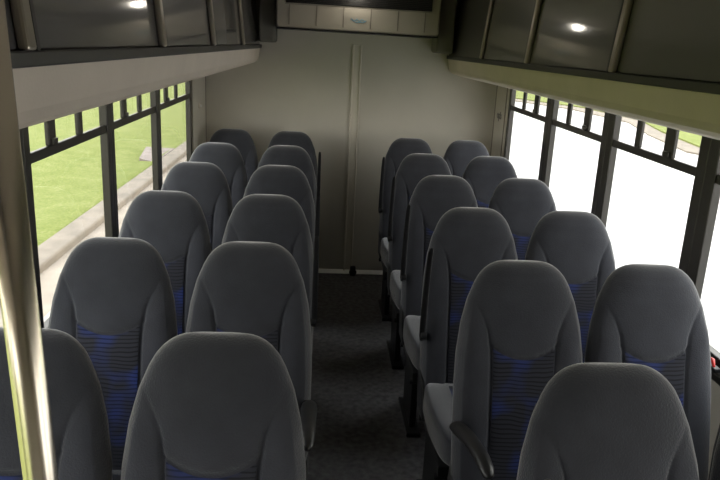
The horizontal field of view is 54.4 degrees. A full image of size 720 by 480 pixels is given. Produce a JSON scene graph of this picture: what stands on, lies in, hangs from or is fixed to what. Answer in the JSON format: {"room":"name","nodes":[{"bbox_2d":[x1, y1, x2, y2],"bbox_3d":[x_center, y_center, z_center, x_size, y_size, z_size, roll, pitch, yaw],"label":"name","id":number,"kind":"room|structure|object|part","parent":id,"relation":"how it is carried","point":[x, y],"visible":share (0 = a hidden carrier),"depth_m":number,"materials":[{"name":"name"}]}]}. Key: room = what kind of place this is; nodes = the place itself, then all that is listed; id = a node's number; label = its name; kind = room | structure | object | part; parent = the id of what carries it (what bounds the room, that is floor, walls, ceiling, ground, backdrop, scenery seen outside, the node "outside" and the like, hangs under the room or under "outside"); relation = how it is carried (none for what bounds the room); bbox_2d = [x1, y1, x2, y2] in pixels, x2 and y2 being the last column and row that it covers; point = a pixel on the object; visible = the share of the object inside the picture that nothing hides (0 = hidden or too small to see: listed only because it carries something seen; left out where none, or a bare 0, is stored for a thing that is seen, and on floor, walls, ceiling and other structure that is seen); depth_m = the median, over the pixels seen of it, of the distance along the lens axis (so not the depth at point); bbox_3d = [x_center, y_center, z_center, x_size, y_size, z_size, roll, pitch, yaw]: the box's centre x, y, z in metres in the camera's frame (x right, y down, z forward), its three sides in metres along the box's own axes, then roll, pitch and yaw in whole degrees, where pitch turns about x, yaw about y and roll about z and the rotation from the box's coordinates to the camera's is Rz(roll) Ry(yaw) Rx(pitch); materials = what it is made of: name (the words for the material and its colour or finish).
{"room":"vehicle interior","nodes":[
{"label":"vehicle interior","id":0,"kind":"room"},
{"bbox_2d":[44,77,205,321],"bbox_3d":[-1.055,0.117,2.111,0.070,2.200,6.900,2,16,-3],"label":"wall","id":1,"kind":"structure","parent":0,"point":[199,115],"depth_m":5.07,"materials":[{"name":"beige plastic"}]},
{"bbox_2d":[19,129,27,202],"bbox_3d":[-1.001,0.060,1.713,0.038,0.830,0.880,2,16,-3],"label":"window","id":2,"kind":"structure","parent":1,"relation":"in","point":[20,130],"depth_m":2.07,"materials":[{"name":"grey metal"}]},
{"bbox_2d":[22,104,115,327],"bbox_3d":[-1.045,-0.178,2.559,0.038,0.830,0.880,2,16,-3],"label":"window","id":3,"kind":"structure","parent":1,"relation":"in","point":[53,146],"depth_m":2.50,"materials":[{"name":"grey"}]},
{"bbox_3d":[-1.035,-0.352,2.510,0.016,0.034,0.784,2,16,-3],"label":"rail","id":4,"kind":"part","parent":3,"relation":"part of","materials":[{"name":"grey metal"}]},
{"bbox_2d":[5,0,261,128],"bbox_3d":[-0.770,-0.642,1.912,0.424,0.605,6.900,2,16,-3],"label":"rack","id":5,"kind":"object","parent":1,"relation":"attached to","point":[68,57],"visible":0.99,"depth_m":1.62,"materials":[{"name":"beige plastic"}]},
{"bbox_3d":[-0.537,-0.395,0.735,0.048,0.382,0.672,2,16,-3],"label":"door panel","id":6,"kind":"part","parent":5,"relation":"part of","materials":[{"name":"grey plastic"}]},
{"bbox_3d":[-0.579,-0.620,1.533,0.048,0.382,0.972,2,16,-3],"label":"door panel","id":7,"kind":"part","parent":5,"relation":"part of","materials":[{"name":"grey plastic"}]},
{"bbox_3d":[-0.588,-0.526,1.954,0.042,0.026,6.900,2,16,-3],"label":"rail","id":8,"kind":"part","parent":5,"relation":"part of","materials":[{"name":"grey plastic"}]},
{"bbox_3d":[-0.628,-0.886,2.480,0.048,0.382,0.982,2,16,-3],"label":"door panel","id":9,"kind":"part","parent":5,"relation":"part of","materials":[{"name":"grey plastic"}]},
{"bbox_3d":[-0.681,-1.176,3.508,0.048,0.382,1.142,2,16,-3],"label":"door panel","id":10,"kind":"part","parent":5,"relation":"part of","materials":[{"name":"grey plastic"}]},
{"bbox_3d":[-0.739,-1.494,4.638,0.048,0.382,1.192,2,16,-3],"label":"door panel","id":11,"kind":"part","parent":5,"relation":"part of","materials":[{"name":"grey plastic"}]},
{"bbox_2d":[110,90,160,236],"bbox_3d":[-1.089,-0.417,3.405,0.038,0.830,0.880,2,16,-3],"label":"window","id":12,"kind":"structure","parent":1,"relation":"in","point":[125,118],"depth_m":3.44,"materials":[{"name":"grey metal"}]},
{"bbox_3d":[-1.079,-0.590,3.356,0.016,0.034,0.784,2,16,-3],"label":"rail","id":13,"kind":"part","parent":12,"relation":"part of","materials":[{"name":"grey metal"}]},
{"bbox_2d":[158,81,191,187],"bbox_3d":[-1.135,-0.669,4.299,0.038,0.830,0.980,2,16,-3],"label":"window","id":14,"kind":"structure","parent":1,"relation":"in","point":[187,97],"depth_m":4.51,"materials":[{"name":"grey"}]},
{"bbox_3d":[-1.125,-0.842,4.252,0.016,0.034,0.887,2,16,-3],"label":"rail","id":15,"kind":"part","parent":14,"relation":"part of","materials":[{"name":"grey metal"}]},
{"bbox_2d":[191,76,206,152],"bbox_3d":[-1.166,-0.892,5.093,0.006,0.830,0.592,2,16,-3],"label":"trim","id":16,"kind":"structure","parent":1,"relation":"attached to","point":[205,76],"depth_m":4.84,"materials":[{"name":"brown"}]},
{"bbox_2d":[206,0,496,270],"bbox_3d":[-0.077,-0.791,5.536,2.400,2.200,0.080,2,16,-3],"label":"wall","id":17,"kind":"structure","parent":0,"point":[300,81],"depth_m":5.43,"materials":[{"name":"beige plastic"}]},
{"bbox_2d":[343,45,361,269],"bbox_3d":[-0.062,-0.597,5.542,0.072,1.825,0.016,2,16,-3],"label":"trim","id":18,"kind":"structure","parent":17,"relation":"attached to","point":[357,49],"depth_m":5.52,"materials":[{"name":"beige plastic"}]},
{"bbox_2d":[276,0,440,38],"bbox_3d":[-0.018,-1.639,5.039,1.142,0.295,0.402,2,16,-4],"label":"air conditioner","id":19,"kind":"object","parent":17,"relation":"attached to","point":[398,18],"visible":1,"depth_m":4.87,"materials":[{"name":"beige plastic"}]},
{"bbox_2d":[286,0,432,11],"bbox_3d":[-0.001,-1.665,4.834,1.016,0.119,0.012,2,16,-3],"label":"grille","id":20,"kind":"object","parent":19,"relation":"attached to","point":[333,5],"depth_m":4.84,"materials":[{"name":"grey plastic"}]},
{"bbox_2d":[308,273,425,479],"bbox_3d":[0.040,1.260,2.531,2.400,0.120,6.980,2,16,-3],"label":"floor","id":21,"kind":"structure","parent":0,"point":[356,390],"depth_m":3.83,"materials":[{"name":"grey carpet"}]},
{"bbox_2d":[0,0,58,479],"bbox_3d":[-0.363,0.503,0.851,0.159,2.200,0.097,2,16,-3],"label":"pole","id":22,"kind":"object","parent":21,"relation":"on","point":[19,302],"visible":1,"depth_m":0.71,"materials":[{"name":"silver"}]},
{"bbox_2d":[0,327,111,479],"bbox_3d":[-0.752,0.860,1.371,0.414,1.197,0.733,2,16,-3],"label":"passenger seat","id":23,"kind":"object","parent":21,"relation":"on","point":[80,425],"visible":0.75,"depth_m":1.50,"materials":[{"name":"grey fabric"}]},
{"bbox_2d":[48,237,176,479],"bbox_3d":[-0.793,0.660,2.082,0.414,1.197,0.733,2,16,-3],"label":"passenger seat","id":24,"kind":"object","parent":21,"relation":"on","point":[114,296],"visible":0.6,"depth_m":2.19,"materials":[{"name":"grey fabric"}]},
{"bbox_3d":[-0.794,0.408,2.227,0.414,0.790,0.304,2,16,-3],"label":"backrest","id":25,"kind":"part","parent":24,"relation":"part of","materials":[{"name":"grey fabric"}]},
{"bbox_2d":[112,470,120,474],"bbox_3d":[-0.794,0.830,2.009,0.406,0.136,0.500,2,16,-3],"label":"seat cushion","id":26,"kind":"object","parent":24,"relation":"on","point":[114,472],"depth_m":2.18,"materials":[{"name":"grey fabric"}]},
{"bbox_2d":[119,190,210,334],"bbox_3d":[-0.830,0.459,2.794,0.414,1.197,0.733,2,16,-3],"label":"passenger seat","id":27,"kind":"object","parent":21,"relation":"on","point":[174,223],"visible":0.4,"depth_m":2.91,"materials":[{"name":"grey fabric"}]},
{"bbox_2d":[161,162,232,251],"bbox_3d":[-0.867,0.259,3.505,0.414,1.197,0.733,2,16,-3],"label":"passenger seat","id":28,"kind":"object","parent":21,"relation":"on","point":[206,182],"visible":0.26,"depth_m":3.62,"materials":[{"name":"grey fabric"}]},
{"bbox_2d":[121,332,305,479],"bbox_3d":[-0.313,0.874,1.398,0.443,1.197,0.738,2,16,-3],"label":"passenger seat","id":29,"kind":"object","parent":21,"relation":"on","point":[207,405],"visible":1,"depth_m":1.51,"materials":[{"name":"grey fabric"}]},
{"bbox_2d":[189,142,247,208],"bbox_3d":[-0.904,0.058,4.216,0.414,1.197,0.733,2,16,-3],"label":"passenger seat","id":30,"kind":"object","parent":21,"relation":"on","point":[226,156],"visible":0.22,"depth_m":4.33,"materials":[{"name":"grey fabric"}]},
{"bbox_2d":[209,128,257,181],"bbox_3d":[-0.941,-0.142,4.928,0.414,1.197,0.733,2,16,-3],"label":"passenger seat","id":31,"kind":"object","parent":21,"relation":"on","point":[242,140],"visible":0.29,"depth_m":5.05,"materials":[{"name":"grey fabric"}]},
{"bbox_2d":[186,241,316,479],"bbox_3d":[-0.350,0.674,2.110,0.443,1.197,0.738,2,16,-3],"label":"passenger seat","id":32,"kind":"object","parent":21,"relation":"on","point":[255,288],"visible":0.52,"depth_m":2.22,"materials":[{"name":"grey fabric"}]},
{"bbox_3d":[-0.149,0.531,2.031,0.052,0.128,0.418,2,16,-3],"label":"armrest","id":33,"kind":"part","parent":32,"relation":"part of","materials":[{"name":"black plastic"}]},
{"bbox_2d":[222,194,318,374],"bbox_3d":[-0.390,0.473,2.821,0.436,1.197,0.738,2,16,-3],"label":"passenger seat","id":34,"kind":"object","parent":21,"relation":"on","point":[280,220],"visible":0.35,"depth_m":2.94,"materials":[{"name":"grey fabric"}]},
{"bbox_3d":[-0.182,0.174,2.855,0.026,0.417,0.080,2,16,-3],"label":"armrest","id":35,"kind":"part","parent":34,"relation":"part of","materials":[{"name":"black plastic"}]},
{"bbox_2d":[243,165,319,255],"bbox_3d":[-0.427,0.273,3.532,0.436,1.197,0.738,2,16,-3],"label":"passenger seat","id":36,"kind":"object","parent":21,"relation":"on","point":[287,180],"visible":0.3,"depth_m":3.65,"materials":[{"name":"grey fabric"}]},
{"bbox_3d":[-0.219,-0.026,3.567,0.026,0.417,0.080,2,16,-3],"label":"armrest","id":37,"kind":"part","parent":36,"relation":"part of","materials":[{"name":"black plastic"}]},
{"bbox_2d":[257,145,320,214],"bbox_3d":[-0.463,0.072,4.243,0.436,1.197,0.738,2,16,-3],"label":"passenger seat","id":38,"kind":"object","parent":21,"relation":"on","point":[296,156],"visible":0.18,"depth_m":4.37,"materials":[{"name":"grey fabric"}]},
{"bbox_3d":[-0.256,-0.227,4.278,0.026,0.417,0.080,2,16,-3],"label":"armrest","id":39,"kind":"part","parent":38,"relation":"part of","materials":[{"name":"black plastic"}]},
{"bbox_2d":[267,131,320,183],"bbox_3d":[-0.500,-0.128,4.955,0.436,1.197,0.738,2,16,-3],"label":"passenger seat","id":40,"kind":"object","parent":21,"relation":"on","point":[292,138],"visible":0.16,"depth_m":5.08,"materials":[{"name":"grey fabric"}]},
{"bbox_3d":[-0.293,-0.427,4.989,0.026,0.417,0.080,2,16,-3],"label":"armrest","id":41,"kind":"part","parent":40,"relation":"part of","materials":[{"name":"black plastic"}]},
{"bbox_2d":[318,269,348,273],"bbox_3d":[-0.270,0.255,5.758,0.368,0.026,0.038,2,16,-3],"label":"threshold strip","id":42,"kind":"object","parent":21,"relation":"on","point":[339,271],"visible":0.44,"depth_m":5.76,"materials":[{"name":"silver metal"}]},
{"bbox_2d":[349,266,355,275],"bbox_3d":[-0.060,0.254,5.753,0.060,0.075,0.064,2,16,-3],"label":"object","id":43,"kind":"structure","parent":21,"relation":"on","point":[352,271],"depth_m":5.72,"materials":[{"name":"black plastic"}]},
{"bbox_2d":[356,270,382,274],"bbox_3d":[0.134,0.268,5.783,0.342,0.026,0.038,2,16,-3],"label":"threshold strip","id":44,"kind":"object","parent":21,"relation":"on","point":[373,272],"visible":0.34,"depth_m":5.78,"materials":[{"name":"silver metal"}]},
{"bbox_2d":[378,138,432,320],"bbox_3d":[0.344,-0.070,4.895,0.436,1.197,0.738,2,16,-3],"label":"passenger seat","id":45,"kind":"object","parent":21,"relation":"on","point":[400,148],"visible":0.35,"depth_m":5.00,"materials":[{"name":"grey fabric"}]},
{"bbox_3d":[0.153,-0.382,4.906,0.026,0.417,0.080,2,16,-3],"label":"armrest","id":46,"kind":"part","parent":45,"relation":"part of","materials":[{"name":"black plastic"}]},
{"bbox_3d":[0.346,0.185,4.877,0.400,0.063,0.460,2,16,-3],"label":"seat frame","id":47,"kind":"part","parent":45,"relation":"part of","materials":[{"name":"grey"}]},
{"bbox_2d":[380,238,388,266],"bbox_3d":[0.352,0.101,4.822,0.406,0.136,0.500,2,16,-3],"label":"seat cushion","id":48,"kind":"object","parent":45,"relation":"on","point":[384,244],"depth_m":4.78,"materials":[{"name":"grey fabric"}]},
{"bbox_3d":[0.352,-0.322,5.040,0.414,0.790,0.304,2,16,-3],"label":"backrest","id":49,"kind":"part","parent":45,"relation":"part of","materials":[{"name":"grey fabric"}]},
{"bbox_2d":[387,153,450,368],"bbox_3d":[0.381,0.130,4.184,0.436,1.197,0.738,2,16,-3],"label":"passenger seat","id":50,"kind":"object","parent":21,"relation":"on","point":[413,168],"visible":0.45,"depth_m":4.29,"materials":[{"name":"grey fabric"}]},
{"bbox_3d":[0.190,-0.181,4.194,0.026,0.417,0.080,2,16,-3],"label":"armrest","id":51,"kind":"part","parent":50,"relation":"part of","materials":[{"name":"black plastic"}]},
{"bbox_3d":[0.383,0.385,4.165,0.400,0.063,0.460,2,16,-3],"label":"seat frame","id":52,"kind":"part","parent":50,"relation":"part of","materials":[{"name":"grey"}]},
{"bbox_2d":[390,270,400,309],"bbox_3d":[0.389,0.301,4.111,0.406,0.136,0.500,2,16,-3],"label":"seat cushion","id":53,"kind":"object","parent":50,"relation":"on","point":[395,282],"depth_m":4.05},
{"bbox_3d":[0.389,-0.121,4.329,0.414,0.790,0.304,2,16,-3],"label":"backrest","id":54,"kind":"part","parent":50,"relation":"part of","materials":[{"name":"grey fabric"}]},
{"bbox_2d":[399,175,477,437],"bbox_3d":[0.417,0.331,3.472,0.436,1.197,0.738,2,16,-3],"label":"passenger seat","id":55,"kind":"object","parent":21,"relation":"on","point":[433,196],"visible":0.46,"depth_m":3.57,"materials":[{"name":"grey fabric"}]},
{"bbox_3d":[0.227,0.019,3.483,0.026,0.417,0.080,2,16,-3],"label":"armrest","id":56,"kind":"part","parent":55,"relation":"part of","materials":[{"name":"black plastic"}]},
{"bbox_3d":[0.420,0.586,3.454,0.400,0.063,0.460,2,16,-3],"label":"seat frame","id":57,"kind":"part","parent":55,"relation":"part of","materials":[{"name":"grey"}]},
{"bbox_2d":[403,315,420,369],"bbox_3d":[0.426,0.502,3.400,0.406,0.136,0.500,2,16,-3],"label":"seat cushion","id":58,"kind":"object","parent":55,"relation":"on","point":[411,323],"depth_m":3.35,"materials":[{"name":"grey fabric"}]},
{"bbox_3d":[0.426,0.079,3.617,0.414,0.790,0.304,2,16,-3],"label":"backrest","id":59,"kind":"part","parent":55,"relation":"part of","materials":[{"name":"grey fabric"}]},
{"bbox_2d":[443,140,488,176],"bbox_3d":[0.769,-0.056,4.921,0.414,1.197,0.733,2,16,-3],"label":"passenger seat","id":60,"kind":"object","parent":21,"relation":"on","point":[459,153],"visible":0.23,"depth_m":5.04,"materials":[{"name":"grey fabric"}]},
{"bbox_2d":[416,207,517,479],"bbox_3d":[0.454,0.531,2.761,0.436,1.197,0.738,2,16,-3],"label":"passenger seat","id":61,"kind":"object","parent":21,"relation":"on","point":[465,240],"visible":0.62,"depth_m":2.87,"materials":[{"name":"grey fabric"}]},
{"bbox_3d":[0.264,0.220,2.772,0.026,0.417,0.080,2,16,-3],"label":"armrest","id":62,"kind":"part","parent":61,"relation":"part of","materials":[{"name":"black plastic"}]},
{"bbox_3d":[0.457,0.786,2.743,0.400,0.063,0.460,2,16,-3],"label":"seat frame","id":63,"kind":"part","parent":61,"relation":"part of","materials":[{"name":"grey"}]},
{"bbox_2d":[423,383,452,465],"bbox_3d":[0.463,0.702,2.688,0.406,0.136,0.500,2,16,-3],"label":"seat cushion","id":64,"kind":"object","parent":61,"relation":"on","point":[437,397],"depth_m":2.63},
{"bbox_3d":[0.463,0.280,2.906,0.414,0.790,0.304,2,16,-3],"label":"backrest","id":65,"kind":"part","parent":61,"relation":"part of","materials":[{"name":"grey fabric"}]},
{"bbox_2d":[462,156,517,207],"bbox_3d":[0.806,0.144,4.210,0.414,1.197,0.733,2,16,-3],"label":"passenger seat","id":66,"kind":"object","parent":21,"relation":"on","point":[483,174],"visible":0.2,"depth_m":4.32,"materials":[{"name":"grey fabric"}]},
{"bbox_2d":[447,260,582,479],"bbox_3d":[0.488,0.732,2.050,0.443,1.197,0.738,2,16,-3],"label":"passenger seat","id":67,"kind":"object","parent":21,"relation":"on","point":[519,327],"visible":0.8,"depth_m":2.16,"materials":[{"name":"grey fabric"}]},
{"bbox_3d":[0.308,0.577,1.948,0.052,0.128,0.418,2,16,-3],"label":"armrest","id":68,"kind":"part","parent":67,"relation":"part of","materials":[{"name":"black plastic"}]},
{"bbox_2d":[488,178,556,259],"bbox_3d":[0.843,0.344,3.498,0.414,1.197,0.733,2,16,-3],"label":"passenger seat","id":69,"kind":"object","parent":21,"relation":"on","point":[522,202],"visible":0.29,"depth_m":3.61,"materials":[{"name":"grey fabric"}]},
{"bbox_2d":[525,210,615,362],"bbox_3d":[0.880,0.545,2.787,0.414,1.197,0.733,2,16,-3],"label":"passenger seat","id":70,"kind":"object","parent":21,"relation":"on","point":[578,244],"visible":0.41,"depth_m":2.90,"materials":[{"name":"grey fabric"}]},
{"bbox_3d":[0.879,0.293,2.931,0.414,0.790,0.304,2,16,-3],"label":"backrest","id":71,"kind":"part","parent":70,"relation":"part of","materials":[{"name":"grey fabric"}]},
{"bbox_2d":[516,362,698,479],"bbox_3d":[0.518,0.932,1.338,0.436,1.197,0.738,2,16,-3],"label":"passenger seat","id":72,"kind":"object","parent":21,"relation":"on","point":[592,420],"visible":1,"depth_m":1.45,"materials":[{"name":"grey fabric"}]},
{"bbox_2d":[584,264,710,479],"bbox_3d":[0.916,0.745,2.075,0.414,1.197,0.733,2,16,-3],"label":"passenger seat","id":73,"kind":"object","parent":21,"relation":"on","point":[650,315],"visible":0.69,"depth_m":2.19,"materials":[{"name":"grey fabric"}]},
{"bbox_2d":[708,424,719,479],"bbox_3d":[0.953,0.946,1.364,0.414,1.197,0.733,2,16,-3],"label":"passenger seat","id":74,"kind":"object","parent":21,"relation":"on","point":[714,473],"visible":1,"depth_m":1.52,"materials":[{"name":"grey fabric"}]},
{"bbox_3d":[0.953,0.694,1.508,0.414,0.790,0.304,2,16,-3],"label":"backrest","id":75,"kind":"part","parent":74,"relation":"part of","materials":[{"name":"grey fabric"}]},
{"bbox_2d":[491,86,719,476],"bbox_3d":[1.249,0.191,2.251,0.070,2.200,6.900,2,16,-3],"label":"wall","id":76,"kind":"structure","parent":0,"point":[501,91],"depth_m":5.16,"materials":[{"name":"beige plastic"}]},
{"bbox_2d":[490,86,507,156],"bbox_3d":[1.056,-0.856,5.354,0.006,0.830,0.332,2,16,-3],"label":"trim","id":77,"kind":"structure","parent":76,"relation":"attached to","point":[497,86],"depth_m":5.23,"materials":[{"name":"brown"}]},
{"bbox_2d":[503,89,550,180],"bbox_3d":[1.102,-0.660,4.661,0.038,0.830,0.930,2,16,-3],"label":"window","id":78,"kind":"structure","parent":76,"relation":"in","point":[534,114],"depth_m":4.68,"materials":[{"name":"grey"}]},
{"bbox_3d":[1.109,-0.836,4.622,0.016,0.034,0.820,2,16,-3],"label":"rail","id":79,"kind":"part","parent":78,"relation":"part of","materials":[{"name":"grey metal"}]},
{"bbox_2d":[541,99,609,214],"bbox_3d":[1.147,-0.414,3.786,0.038,0.830,0.890,2,16,-3],"label":"window","id":80,"kind":"structure","parent":76,"relation":"in","point":[585,131],"depth_m":3.77,"materials":[{"name":"grey"}]},
{"bbox_3d":[1.155,-0.587,3.738,0.016,0.034,0.760,2,16,-3],"label":"rail","id":81,"kind":"part","parent":80,"relation":"part of","materials":[{"name":"grey metal"}]},
{"bbox_2d":[447,0,719,139],"bbox_3d":[1.044,-0.576,2.024,0.414,0.620,6.900,2,16,-3],"label":"rack","id":82,"kind":"object","parent":76,"relation":"attached to","point":[657,62],"visible":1,"depth_m":2.40,"materials":[{"name":"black plastic"}]},
{"bbox_3d":[0.744,-1.441,4.735,0.049,0.397,1.182,2,16,-3],"label":"door panel","id":83,"kind":"part","parent":82,"relation":"part of","materials":[{"name":"grey plastic"}]},
{"bbox_3d":[0.797,-1.147,3.692,0.049,0.397,0.972,2,16,-3],"label":"door panel","id":84,"kind":"part","parent":82,"relation":"part of","materials":[{"name":"grey plastic"}]},
{"bbox_3d":[0.847,-0.878,2.735,0.049,0.397,1.002,2,16,-3],"label":"door panel","id":85,"kind":"part","parent":82,"relation":"part of","materials":[{"name":"grey plastic"}]},
{"bbox_3d":[0.856,-0.465,2.046,0.042,0.026,6.900,2,16,-3],"label":"rail","id":86,"kind":"part","parent":82,"relation":"part of","materials":[{"name":"grey plastic"}]},
{"bbox_3d":[0.896,-0.610,1.784,0.049,0.397,0.962,2,16,-3],"label":"door panel","id":87,"kind":"part","parent":82,"relation":"part of","materials":[{"name":"grey plastic"}]},
{"bbox_2d":[596,113,711,273],"bbox_3d":[1.192,-0.173,2.931,0.038,0.830,0.890,2,16,-3],"label":"window","id":88,"kind":"structure","parent":76,"relation":"in","point":[667,158],"depth_m":2.74,"materials":[{"name":"grey metal"}]},
{"bbox_3d":[1.199,-0.346,2.882,0.016,0.034,0.760,2,16,-3],"label":"rail","id":89,"kind":"part","parent":88,"relation":"part of","materials":[{"name":"grey metal"}]},
{"bbox_2d":[687,139,719,367],"bbox_3d":[1.236,0.070,2.068,0.038,0.830,0.905,2,16,-3],"label":"window","id":90,"kind":"structure","parent":76,"relation":"in","point":[710,196],"depth_m":2.44,"materials":[{"name":"grey"}]},
{"bbox_3d":[1.244,-0.103,2.020,0.016,0.034,0.775,2,16,-3],"label":"rail","id":91,"kind":"part","parent":90,"relation":"part of","materials":[{"name":"grey metal"}]},
{"bbox_2d":[711,371,719,385],"bbox_3d":[1.195,0.508,2.114,0.035,0.030,6.470,2,16,-3],"label":"trim","id":92,"kind":"structure","parent":76,"relation":"attached to","point":[715,377],"depth_m":2.30,"materials":[{"name":"grey plastic"}]},
{"bbox_2d":[711,357,719,372],"bbox_3d":[1.158,0.403,2.305,0.047,0.056,0.092,2,16,-3],"label":"window latch","id":93,"kind":"object","parent":76,"relation":"in","point":[715,369],"depth_m":2.29,"materials":[{"name":"red plastic"}]},
{"bbox_3d":[1.150,0.397,2.304,0.027,0.046,0.094,5,16,10],"label":"latch handle","id":94,"kind":"part","parent":93,"relation":"part of","materials":[{"name":"red plastic"}]},
{"bbox_3d":[0.148,-0.943,1.916,2.400,0.060,6.980,2,16,-3],"label":"ceiling","id":95,"kind":"structure","parent":0,"visible":0},
{"bbox_2d":[259,0,276,41],"bbox_3d":[-0.666,-1.637,5.085,0.120,0.385,0.260,2,16,-3],"label":"box","id":96,"kind":"object","parent":95,"relation":"attached to","point":[267,8],"visible":0.97,"depth_m":4.97,"materials":[{"name":"grey plastic"}]},
{"bbox_2d":[431,0,456,53],"bbox_3d":[0.618,-1.586,5.166,0.125,0.405,0.260,2,16,-3],"label":"box","id":97,"kind":"object","parent":95,"relation":"attached to","point":[443,44],"visible":0.94,"depth_m":5.05,"materials":[{"name":"grey plastic"}]},
{"label":"outside","id":98,"kind":"structure","parent":0,"visible":0},
{"bbox_2d":[28,82,185,245],"bbox_3d":[-45.426,-9.742,36.513,80.000,0.100,160.000,2,16,-3],"label":"lawn","id":99,"kind":"structure","parent":98,"point":[67,184],"depth_m":14.52,"materials":[{"name":"green plant"}]},
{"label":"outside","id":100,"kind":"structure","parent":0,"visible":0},
{"bbox_2d":[509,102,719,351],"bbox_3d":[76.405,-8.365,53.609,161.990,0.200,220.000,2,16,-3],"label":"ground","id":101,"kind":"structure","parent":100,"point":[649,204],"depth_m":14.45,"materials":[{"name":"white"}]},
{"bbox_2d":[515,99,699,154],"bbox_3d":[45.428,-12.719,63.313,82.900,0.060,95.900,2,16,-3],"label":"lawn edge","id":102,"kind":"structure","parent":101,"relation":"on","point":[650,131],"depth_m":26.16,"materials":[{"name":"concrete"}]},
{"bbox_2d":[515,90,701,147],"bbox_3d":[45.856,-12.855,63.765,82.000,0.100,95.000,2,16,-3],"label":"lawn","id":103,"kind":"structure","parent":102,"relation":"on","point":[690,138],"depth_m":26.88,"materials":[{"name":"green plant"}]},
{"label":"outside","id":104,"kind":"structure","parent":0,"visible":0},
{"bbox_2d":[0,141,186,306],"bbox_3d":[-5.863,-11.051,48.594,0.320,0.300,220.000,2,16,-3],"label":"sidewalk","id":105,"kind":"structure","parent":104,"point":[60,243],"depth_m":9.85,"materials":[{"name":"concrete"}]},
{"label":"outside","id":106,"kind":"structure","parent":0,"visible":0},
{"bbox_2d":[0,155,186,326],"bbox_3d":[-5.053,-10.976,48.657,1.310,0.198,220.000,2,16,-3],"label":"road","id":107,"kind":"structure","parent":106,"point":[49,278],"depth_m":8.08,"materials":[{"name":"grey asphalt"}]},
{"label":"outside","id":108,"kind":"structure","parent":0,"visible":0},
{"bbox_2d":[139,147,174,160],"bbox_3d":[-4.648,-1.858,15.515,0.680,0.100,2.100,2,16,-3],"label":"footpath","id":109,"kind":"structure","parent":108,"point":[146,155],"depth_m":15.56,"materials":[{"name":"concrete"}]}
]}

